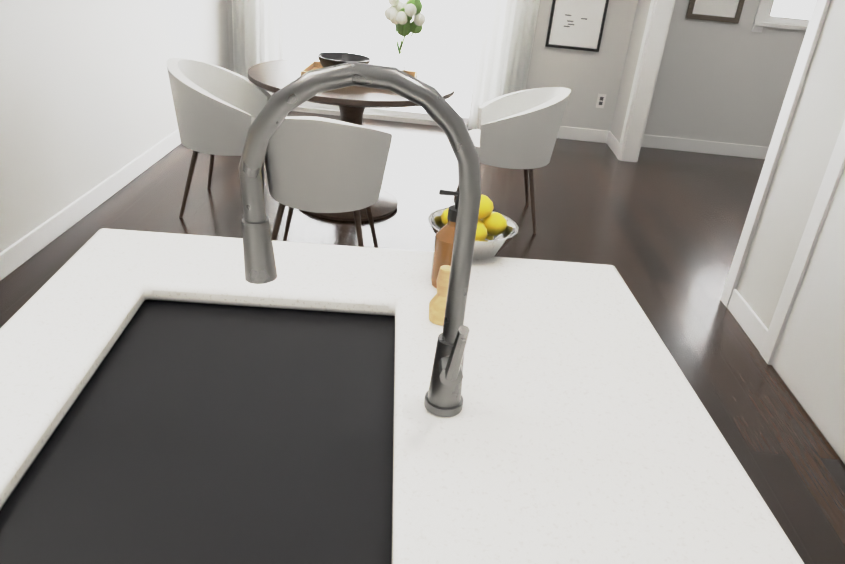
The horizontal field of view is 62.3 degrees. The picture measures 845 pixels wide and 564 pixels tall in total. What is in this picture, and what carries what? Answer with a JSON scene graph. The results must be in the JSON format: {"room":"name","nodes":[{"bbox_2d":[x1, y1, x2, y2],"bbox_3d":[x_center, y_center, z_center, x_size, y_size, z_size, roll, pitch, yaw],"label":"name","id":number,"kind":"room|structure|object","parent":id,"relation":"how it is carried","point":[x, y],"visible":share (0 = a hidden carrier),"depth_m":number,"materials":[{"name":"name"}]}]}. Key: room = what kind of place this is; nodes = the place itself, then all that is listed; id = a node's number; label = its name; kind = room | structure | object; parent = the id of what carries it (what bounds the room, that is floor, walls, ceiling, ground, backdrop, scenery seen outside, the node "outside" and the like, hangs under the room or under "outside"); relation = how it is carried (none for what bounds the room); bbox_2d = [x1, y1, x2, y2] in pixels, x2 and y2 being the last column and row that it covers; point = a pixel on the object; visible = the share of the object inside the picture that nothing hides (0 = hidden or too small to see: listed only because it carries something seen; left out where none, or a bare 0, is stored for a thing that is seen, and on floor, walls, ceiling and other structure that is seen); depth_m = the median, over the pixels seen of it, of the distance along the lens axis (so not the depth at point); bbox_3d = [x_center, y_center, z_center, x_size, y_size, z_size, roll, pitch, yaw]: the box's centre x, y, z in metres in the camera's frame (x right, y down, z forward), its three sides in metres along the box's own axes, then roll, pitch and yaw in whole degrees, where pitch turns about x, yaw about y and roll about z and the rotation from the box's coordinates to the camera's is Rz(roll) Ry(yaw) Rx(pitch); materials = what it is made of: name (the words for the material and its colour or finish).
{"room":"dining room and kitchen","nodes":[
{"label":"dining room and kitchen","id":0,"kind":"room"},
{"bbox_2d":[0,0,228,252],"bbox_3d":[-2.041,-1.985,3.881,0.770,2.740,3.820,6,26,0],"label":"wall","id":1,"kind":"structure","parent":0,"point":[86,102],"depth_m":3.60,"materials":[{"name":"paint"}]},
{"bbox_2d":[0,129,180,280],"bbox_3d":[-1.771,-0.777,4.473,0.014,0.110,3.810,6,26,0],"label":"baseboard","id":2,"kind":"structure","parent":1,"relation":"attached to","point":[18,253],"depth_m":3.66,"materials":[{"name":"paint"}]},
{"bbox_2d":[0,111,844,563],"bbox_3d":[0.855,0.868,1.962,7.090,0.100,9.950,6,26,0],"label":"floor","id":3,"kind":"structure","parent":0,"point":[660,229],"depth_m":3.96,"materials":[{"name":"brown wood"}]},
{"bbox_2d":[166,58,270,217],"bbox_3d":[-1.095,-0.800,3.889,0.580,0.803,0.597,6,26,0],"label":"chair","id":4,"kind":"object","parent":3,"relation":"on","point":[218,109],"visible":0.69,"depth_m":3.65,"materials":[{"name":"white fabric"}]},
{"bbox_2d":[265,116,391,247],"bbox_3d":[-0.462,-0.429,3.278,0.597,0.803,0.580,6,26,0],"label":"chair","id":5,"kind":"object","parent":3,"relation":"on","point":[319,164],"visible":0.81,"depth_m":3.01,"materials":[{"name":"white fabric"}]},
{"bbox_2d":[248,58,454,220],"bbox_3d":[-0.425,-0.821,4.115,1.160,0.755,1.160,6,26,0],"label":"dining table","id":6,"kind":"object","parent":3,"relation":"on","point":[351,102],"visible":0.48,"depth_m":3.88,"materials":[{"name":"brown wood"}]},
{"bbox_2d":[301,61,417,77],"bbox_3d":[-0.341,-1.151,3.893,0.612,0.044,0.352,6,26,0],"label":"tray","id":7,"kind":"object","parent":6,"relation":"on","point":[313,65],"visible":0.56,"depth_m":4.02,"materials":[{"name":"brown wood"}]},
{"bbox_2d":[317,52,370,66],"bbox_3d":[-0.437,-1.197,3.874,0.300,0.100,0.300,6,26,0],"label":"bowl","id":8,"kind":"object","parent":7,"relation":"on","point":[327,59],"visible":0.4,"depth_m":3.94,"materials":[{"name":"black ceramic"}]},
{"bbox_2d":[384,0,425,71],"bbox_3d":[-0.104,-1.338,3.833,0.228,0.448,0.240,6,26,0],"label":"vase","id":9,"kind":"object","parent":7,"relation":"on","point":[399,14],"visible":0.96,"depth_m":3.76,"materials":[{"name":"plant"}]},
{"bbox_2d":[0,228,803,563],"bbox_3d":[-0.169,0.861,0.629,1.173,0.914,2.380,4,27,-4],"label":"kitchen island","id":10,"kind":"object","parent":3,"relation":"on","point":[176,398],"visible":0.98,"depth_m":0.98,"materials":[{"name":"white stone"}]},
{"bbox_2d":[239,61,480,416],"bbox_3d":[-0.077,-0.026,0.869,0.310,0.467,0.134,6,26,0],"label":"faucet","id":11,"kind":"object","parent":10,"relation":"on","point":[443,397],"visible":1,"depth_m":0.84,"materials":[{"name":"silver metal"}]},
{"bbox_2d":[429,265,450,324],"bbox_3d":[0.038,0.019,1.208,0.048,0.105,0.047,6,26,0],"label":"dish brush","id":12,"kind":"object","parent":10,"relation":"on","point":[437,305],"visible":0.69,"depth_m":1.20,"materials":[{"name":"brown wood"}]},
{"bbox_2d":[431,190,458,288],"bbox_3d":[0.057,-0.081,1.316,0.069,0.190,0.068,6,26,0],"label":"soap dispenser","id":13,"kind":"object","parent":10,"relation":"on","point":[443,245],"visible":0.44,"depth_m":1.29,"materials":[{"name":"brown plastic"}]},
{"bbox_2d":[428,195,518,259],"bbox_3d":[0.109,-0.127,1.496,0.196,0.120,0.196,6,26,0],"label":"lemon bowl","id":14,"kind":"object","parent":10,"relation":"on","point":[496,232],"visible":0.54,"depth_m":1.48,"materials":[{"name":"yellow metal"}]},
{"bbox_2d":[454,87,570,233],"bbox_3d":[0.519,-0.768,4.155,0.580,0.803,0.597,6,26,0],"label":"chair","id":15,"kind":"object","parent":3,"relation":"on","point":[518,130],"visible":0.85,"depth_m":3.91,"materials":[{"name":"white fabric"}]},
{"bbox_2d":[227,0,807,146],"bbox_3d":[1.185,-2.556,5.684,7.090,2.740,0.180,6,26,0],"label":"wall","id":16,"kind":"structure","parent":0,"point":[724,82],"depth_m":5.94,"materials":[{"name":"paint"}]},
{"bbox_2d":[284,0,482,122],"bbox_3d":[-0.302,-2.414,5.769,2.260,2.060,0.116,6,26,0],"label":"sliding window","id":17,"kind":"structure","parent":16,"relation":"in","point":[410,113],"depth_m":6.03,"materials":[{"name":"paint"}]},
{"bbox_2d":[545,0,608,51],"bbox_3d":[1.275,-2.154,5.764,0.450,0.450,0.022,6,26,0],"label":"picture frame","id":18,"kind":"object","parent":16,"relation":"attached to","point":[576,24],"visible":1,"depth_m":5.78,"materials":[{"name":"paper"}]},
{"bbox_2d":[557,126,607,142],"bbox_3d":[1.190,-1.329,6.184,0.930,0.110,0.014,6,26,0],"label":"baseboard","id":19,"kind":"structure","parent":16,"relation":"attached to","point":[572,133],"depth_m":6.18,"materials":[{"name":"paint"}]},
{"bbox_2d":[596,93,606,107],"bbox_3d":[1.546,-1.568,6.051,0.070,0.120,0.009,6,26,0],"label":"outlet","id":20,"kind":"object","parent":16,"relation":"attached to","point":[601,99],"visible":1,"depth_m":6.05,"materials":[{"name":"paint"}]},
{"bbox_2d":[641,134,768,158],"bbox_3d":[3.066,-1.140,6.191,2.600,0.110,0.014,6,26,0],"label":"baseboard","id":21,"kind":"structure","parent":16,"relation":"attached to","point":[650,141],"depth_m":6.18,"materials":[{"name":"paint"}]},
{"bbox_2d":[685,0,744,23],"bbox_3d":[2.390,-2.339,5.621,0.430,0.450,0.022,6,26,0],"label":"picture frame","id":22,"kind":"object","parent":16,"relation":"attached to","point":[728,11],"visible":0.97,"depth_m":5.68,"materials":[{"name":"wood"}]},
{"bbox_2d":[751,0,815,32],"bbox_3d":[3.165,-2.548,5.536,0.810,1.140,0.130,6,26,0],"label":"window","id":23,"kind":"structure","parent":16,"relation":"in","point":[763,16],"depth_m":5.71,"materials":[{"name":"paint"}]},
{"bbox_3d":[-0.168,-3.618,5.061,2.656,0.036,0.101,6,26,0],"label":"curtain rod","id":24,"kind":"object","parent":16,"relation":"attached to","visible":0},
{"bbox_2d":[232,0,283,95],"bbox_3d":[-1.321,-2.602,5.576,0.432,2.430,0.083,6,26,0],"label":"curtain","id":25,"kind":"object","parent":24,"relation":"hanging from","point":[258,31],"visible":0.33,"depth_m":5.83,"materials":[{"name":"white fabric"}]},
{"bbox_2d":[467,0,539,129],"bbox_3d":[0.732,-2.395,5.585,0.460,2.430,0.084,6,26,0],"label":"curtain","id":26,"kind":"object","parent":24,"relation":"hanging from","point":[505,41],"visible":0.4,"depth_m":5.82,"materials":[{"name":"white fabric"}]},
{"bbox_2d":[610,0,844,463],"bbox_3d":[1.637,-0.331,1.332,0.120,2.740,9.550,6,26,0],"label":"wall","id":27,"kind":"structure","parent":0,"point":[815,127],"depth_m":2.97,"materials":[{"name":"paint"}]},
{"bbox_2d":[604,131,618,155],"bbox_3d":[1.636,-1.177,5.973,0.014,0.110,0.410,6,26,0],"label":"baseboard","id":28,"kind":"structure","parent":27,"relation":"attached to","point":[612,142],"depth_m":6.00,"materials":[{"name":"paint"}]},
{"bbox_2d":[616,0,830,307],"bbox_3d":[1.750,-1.564,4.077,0.156,2.510,2.630,6,26,0],"label":"trim","id":29,"kind":"structure","parent":27,"relation":"attached to","point":[652,51],"depth_m":3.45,"materials":[{"name":"paint"}]},
{"bbox_2d":[727,289,767,351],"bbox_3d":[1.511,0.174,3.247,0.014,0.110,0.420,6,26,0],"label":"baseboard","id":30,"kind":"structure","parent":27,"relation":"attached to","point":[755,329],"depth_m":3.23,"materials":[{"name":"paint"}]},
{"bbox_2d":[760,120,844,461],"bbox_3d":[1.573,-0.414,2.159,0.018,2.140,1.000,6,26,0],"label":"door frame","id":31,"kind":"structure","parent":27,"relation":"attached to","point":[802,351],"depth_m":2.68,"materials":[{"name":"paint"}]},
{"label":"outside","id":32,"kind":"structure","parent":0,"visible":0},
{"bbox_2d":[284,0,814,115],"bbox_3d":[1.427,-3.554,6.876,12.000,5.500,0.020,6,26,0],"label":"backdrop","id":33,"kind":"structure","parent":32,"point":[452,33],"depth_m":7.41,"materials":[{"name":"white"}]}
]}

